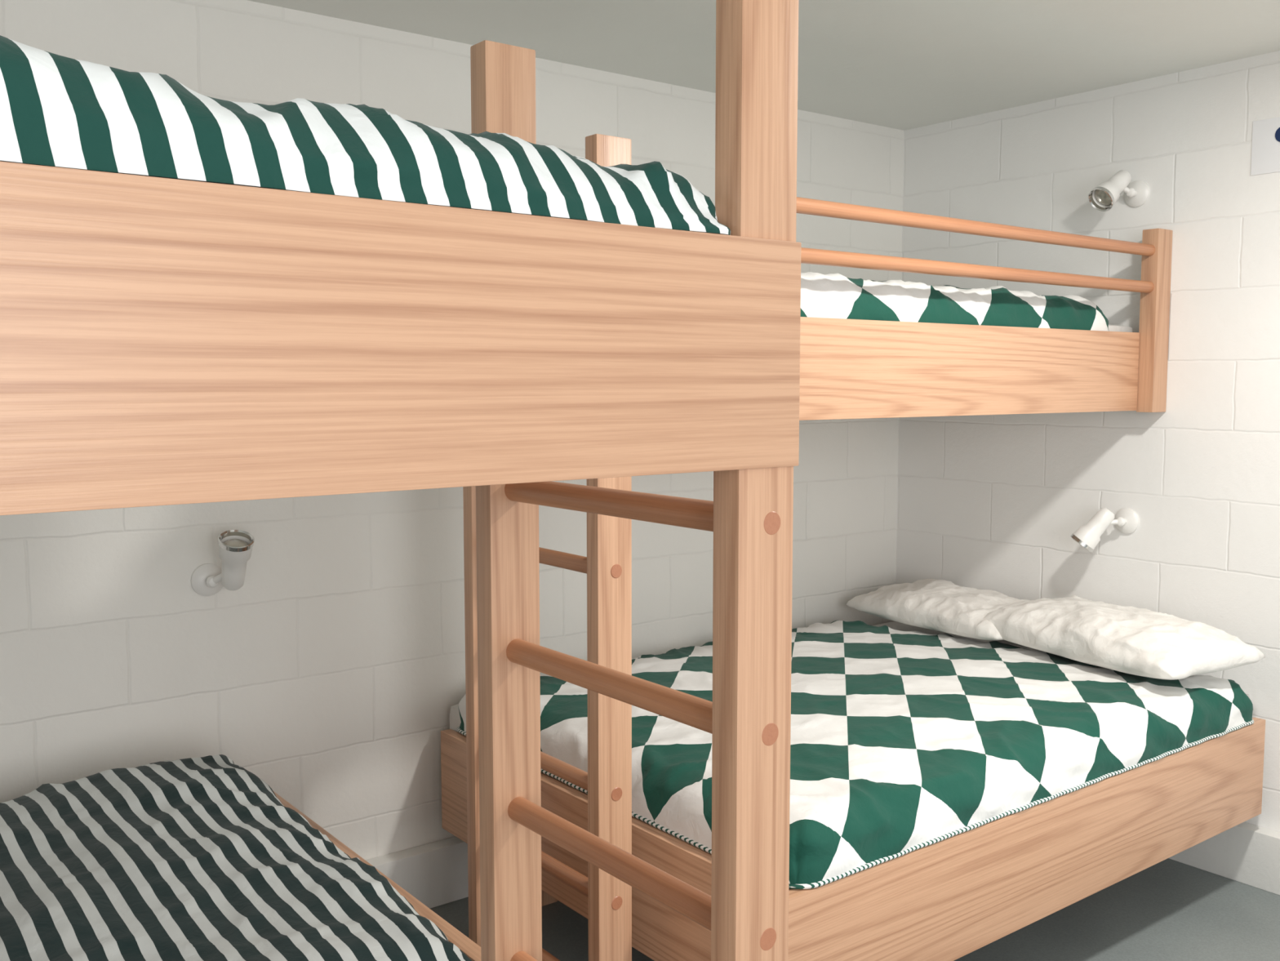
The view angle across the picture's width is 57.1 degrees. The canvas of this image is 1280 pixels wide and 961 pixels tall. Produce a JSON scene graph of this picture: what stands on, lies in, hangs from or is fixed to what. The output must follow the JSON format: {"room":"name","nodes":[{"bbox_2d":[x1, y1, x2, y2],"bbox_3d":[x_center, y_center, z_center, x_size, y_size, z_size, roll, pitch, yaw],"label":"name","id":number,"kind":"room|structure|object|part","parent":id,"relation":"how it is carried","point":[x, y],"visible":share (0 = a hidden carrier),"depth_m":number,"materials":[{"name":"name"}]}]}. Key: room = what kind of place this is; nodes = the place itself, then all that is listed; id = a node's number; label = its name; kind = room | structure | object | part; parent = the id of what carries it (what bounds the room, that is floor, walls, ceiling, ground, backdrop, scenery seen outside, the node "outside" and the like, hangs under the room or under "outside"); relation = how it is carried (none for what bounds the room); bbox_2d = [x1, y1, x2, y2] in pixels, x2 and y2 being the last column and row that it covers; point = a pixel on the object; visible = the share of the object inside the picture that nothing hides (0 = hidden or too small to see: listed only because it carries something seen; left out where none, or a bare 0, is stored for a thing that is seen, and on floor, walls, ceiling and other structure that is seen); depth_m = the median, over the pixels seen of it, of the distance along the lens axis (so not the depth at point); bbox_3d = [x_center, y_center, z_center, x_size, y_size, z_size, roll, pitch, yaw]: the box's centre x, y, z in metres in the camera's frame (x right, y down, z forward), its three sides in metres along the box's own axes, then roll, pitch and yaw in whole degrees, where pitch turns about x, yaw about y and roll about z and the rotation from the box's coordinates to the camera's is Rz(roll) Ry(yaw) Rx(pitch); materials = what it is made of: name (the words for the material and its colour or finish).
{"room":"dormitory","nodes":[
{"label":"dormitory","id":0,"kind":"room"},
{"bbox_2d":[0,0,904,859],"bbox_3d":[-1.022,0.016,3.420,5.490,2.870,0.120,-4,6,-38],"label":"wall","id":1,"kind":"structure","parent":0,"point":[333,676],"depth_m":3.46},
{"bbox_2d":[191,529,254,595],"bbox_3d":[-1.118,0.227,3.169,0.208,0.192,0.092,4,6,41],"label":"wall lamp","id":2,"kind":"object","parent":1,"relation":"attached to","point":[235,546],"visible":1,"depth_m":3.15,"materials":[{"name":"white metal"}]},
{"bbox_3d":[-1.168,0.275,3.205,0.022,0.022,0.045,-4,6,-38],"label":"stem","id":3,"kind":"part","parent":2,"relation":"part of","materials":[{"name":"white ceramic"}]},
{"bbox_3d":[-1.128,0.258,3.182,0.081,0.051,0.018,2,5,24],"label":"arm","id":4,"kind":"part","parent":2,"relation":"part of","materials":[{"name":"white ceramic"}]},
{"bbox_3d":[-1.086,0.218,3.146,0.090,0.162,0.124,-4,6,-38],"label":"lamp shade","id":5,"kind":"part","parent":2,"relation":"part of","materials":[{"name":"white metal"}]},
{"bbox_3d":[-1.079,0.189,3.135,0.068,0.062,0.068,-4,6,-38],"label":"bulb","id":6,"kind":"part","parent":2,"relation":"part of","materials":[{"name":"white glass"}]},
{"bbox_2d":[365,835,468,908],"bbox_3d":[-0.966,1.260,3.454,5.250,0.185,0.060,-4,6,-38],"label":"baseboard","id":7,"kind":"structure","parent":1,"relation":"attached to","point":[435,873],"depth_m":3.67,"materials":[{"name":"paint"}]},
{"bbox_2d":[247,0,1279,130],"bbox_3d":[0.715,-1.174,1.064,5.250,0.100,5.560,-4,6,-38],"label":"ceiling","id":8,"kind":"structure","parent":0,"point":[900,64],"depth_m":3.56,"materials":[{"name":"paint"}]},
{"bbox_2d":[430,857,1279,960],"bbox_3d":[0.715,1.586,1.298,5.250,0.100,5.560,-4,6,-38],"label":"floor","id":9,"kind":"structure","parent":0,"point":[1170,909],"depth_m":3.56,"materials":[{"name":"grey paint"}]},
{"bbox_2d":[273,791,481,960],"bbox_3d":[-1.556,1.172,1.976,2.325,0.610,1.531,-4,6,-38],"label":"bed","id":10,"kind":"object","parent":9,"relation":"on","point":[472,949],"visible":0.02,"depth_m":2.38,"materials":[{"name":"brown wood"}]},
{"bbox_2d":[0,754,471,960],"bbox_3d":[-1.485,0.828,1.912,2.103,0.166,1.350,-4,6,-38],"label":"striped duvet","id":11,"kind":"object","parent":10,"relation":"on","point":[190,859],"visible":1,"depth_m":2.19,"materials":[{"name":"fabric"}]},
{"bbox_2d":[0,0,801,960],"bbox_3d":[-1.066,0.449,1.227,2.262,2.178,1.185,-4,6,-38],"label":"bunk bed","id":12,"kind":"object","parent":9,"relation":"on","point":[164,340],"visible":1,"depth_m":1.18,"materials":[{"name":"brown wood"}]},
{"bbox_3d":[-1.089,-0.172,1.183,2.016,0.243,1.040,-4,6,-38],"label":"mattress","id":13,"kind":"part","parent":12,"relation":"part of","materials":[{"name":"white fabric"}]},
{"bbox_2d":[0,35,730,235],"bbox_3d":[-1.027,-0.339,1.157,2.027,0.151,1.126,-4,6,-38],"label":"striped duvet","id":14,"kind":"object","parent":12,"relation":"on","point":[56,110],"visible":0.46,"depth_m":1.04,"materials":[{"name":"fabric"}]},
{"bbox_3d":[-0.210,0.407,1.892,0.090,2.148,0.046,-4,6,-38],"label":"post","id":15,"kind":"part","parent":12,"relation":"part of","materials":[{"name":"brown wood"}]},
{"bbox_3d":[0.136,0.430,1.445,0.090,2.178,0.046,-4,6,-38],"label":"post","id":16,"kind":"part","parent":12,"relation":"part of","materials":[{"name":"brown wood"}]},
{"bbox_2d":[462,133,1173,960],"bbox_3d":[0.502,0.234,3.802,2.394,2.170,1.166,-4,6,-38],"label":"bunk bed","id":17,"kind":"object","parent":9,"relation":"on","point":[850,368],"visible":0.49,"depth_m":3.16,"materials":[{"name":"brown wood"}]},
{"bbox_3d":[-0.412,0.319,3.110,0.095,2.118,0.045,-4,6,-38],"label":"post","id":18,"kind":"part","parent":17,"relation":"part of","materials":[{"name":"brown wood"}]},
{"bbox_3d":[-0.069,0.331,2.666,0.095,2.170,0.044,-4,6,-38],"label":"post","id":19,"kind":"part","parent":17,"relation":"part of","materials":[{"name":"brown wood"}]},
{"bbox_2d":[800,271,1108,331],"bbox_3d":[0.479,-0.557,3.754,2.139,0.147,1.043,-4,6,-38],"label":"duvet","id":20,"kind":"object","parent":17,"relation":"on","point":[830,295],"visible":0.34,"depth_m":3.44,"materials":[{"name":"fabric"}]},
{"bbox_3d":[0.994,-0.727,3.399,1.890,0.039,0.039,-4,6,-38],"label":"guard rail","id":21,"kind":"part","parent":17,"relation":"part of","materials":[{"name":"brown wood"}]},
{"bbox_3d":[0.994,-0.604,3.410,1.890,0.039,0.039,-4,6,-38],"label":"guard rail","id":22,"kind":"part","parent":17,"relation":"part of","materials":[{"name":"brown wood"}]},
{"bbox_3d":[0.509,-0.395,3.811,2.270,0.243,1.040,-4,6,-38],"label":"mattress","id":23,"kind":"part","parent":17,"relation":"part of","materials":[{"name":"white fabric"}]},
{"bbox_3d":[1.752,-0.541,4.003,0.092,0.615,0.058,-4,6,-38],"label":"post","id":24,"kind":"part","parent":17,"relation":"part of","materials":[{"name":"brown wood"}]},
{"bbox_2d":[440,621,1265,960],"bbox_3d":[0.696,1.011,3.752,2.190,0.630,1.550,-4,6,-38],"label":"bed","id":25,"kind":"object","parent":9,"relation":"on","point":[948,899],"visible":0.34,"depth_m":2.99,"materials":[{"name":"brown wood"}]},
{"bbox_3d":[-0.323,1.151,3.709,0.090,0.360,0.090,-4,6,-38],"label":"leg","id":26,"kind":"part","parent":25,"relation":"part of","materials":[{"name":"brown wood"}]},
{"bbox_2d":[457,620,1253,888],"bbox_3d":[0.685,0.684,3.691,2.076,0.170,1.523,-4,6,-38],"label":"duvet","id":27,"kind":"object","parent":25,"relation":"on","point":[902,743],"visible":0.76,"depth_m":3.19,"materials":[{"name":"fabric"}]},
{"bbox_2d":[845,578,1027,639],"bbox_3d":[1.191,0.478,4.483,0.409,0.151,0.766,-3,6,-34],"label":"pillow","id":28,"kind":"object","parent":27,"relation":"on","point":[944,606],"visible":0.79,"depth_m":4.38,"materials":[{"name":"white fabric"}]},
{"bbox_2d":[982,595,1265,679],"bbox_3d":[1.571,0.507,3.946,0.457,0.170,0.860,-3,5,-28],"label":"pillow","id":29,"kind":"object","parent":27,"relation":"on","point":[1128,639],"visible":0.99,"depth_m":3.74,"materials":[{"name":"white fabric"}]},
{"bbox_2d":[895,50,1279,831],"bbox_3d":[2.840,0.067,2.817,0.120,2.870,5.560,-4,6,-38],"label":"wall","id":30,"kind":"structure","parent":0,"point":[991,502],"depth_m":4.12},
{"bbox_2d":[1070,507,1139,552],"bbox_3d":[1.643,0.174,4.166,0.228,0.161,0.092,0,5,2],"label":"wall lamp","id":31,"kind":"object","parent":30,"relation":"attached to","point":[1126,521],"visible":1,"depth_m":4.13,"materials":[{"name":"white metal"}]},
{"bbox_3d":[1.600,0.173,4.155,0.141,0.157,0.089,2,5,24],"label":"lamp shade","id":32,"kind":"part","parent":31,"relation":"part of","materials":[{"name":"white metal"}]},
{"bbox_3d":[1.658,0.147,4.147,0.070,0.022,0.018,1,5,9],"label":"arm","id":33,"kind":"part","parent":31,"relation":"part of","materials":[{"name":"white metal"}]},
{"bbox_3d":[1.698,0.145,4.146,0.045,0.022,0.022,-4,6,-38],"label":"stem","id":34,"kind":"part","parent":31,"relation":"part of","materials":[{"name":"white metal"}]},
{"bbox_2d":[1088,169,1150,211],"bbox_3d":[1.638,-0.993,4.033,0.212,0.145,0.093,-2,5,-26],"label":"wall lamp","id":35,"kind":"object","parent":30,"relation":"attached to","point":[1102,197],"visible":1,"depth_m":4.02,"materials":[{"name":"white metal"}]},
{"bbox_3d":[1.592,-0.975,4.015,0.065,0.067,0.068,-4,6,-38],"label":"bulb","id":36,"kind":"part","parent":35,"relation":"part of","materials":[{"name":"glass"}]},
{"bbox_3d":[1.611,-0.994,4.030,0.156,0.141,0.091,-4,6,-38],"label":"lamp shade","id":37,"kind":"part","parent":35,"relation":"part of","materials":[{"name":"white metal"}]},
{"bbox_3d":[1.663,-1.004,4.041,0.060,0.041,0.018,-1,5,-13],"label":"arm","id":38,"kind":"part","parent":35,"relation":"part of","materials":[{"name":"white metal"}]},
{"bbox_3d":[1.696,-0.991,4.053,0.045,0.022,0.022,-4,6,-38],"label":"stem","id":39,"kind":"part","parent":35,"relation":"part of","materials":[{"name":"white metal"}]},
{"bbox_2d":[1168,822,1279,894],"bbox_3d":[2.787,1.312,2.844,0.060,0.185,5.500,-4,6,-38],"label":"baseboard","id":40,"kind":"structure","parent":30,"relation":"attached to","point":[1247,853],"depth_m":3.85,"materials":[{"name":"paint"}]},
{"bbox_2d":[1250,116,1279,175],"bbox_3d":[2.037,-1.053,3.660,0.007,0.170,0.260,-4,6,-38],"label":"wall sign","id":41,"kind":"object","parent":30,"relation":"attached to","point":[1265,147],"visible":1,"depth_m":3.73,"materials":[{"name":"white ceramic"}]}
]}

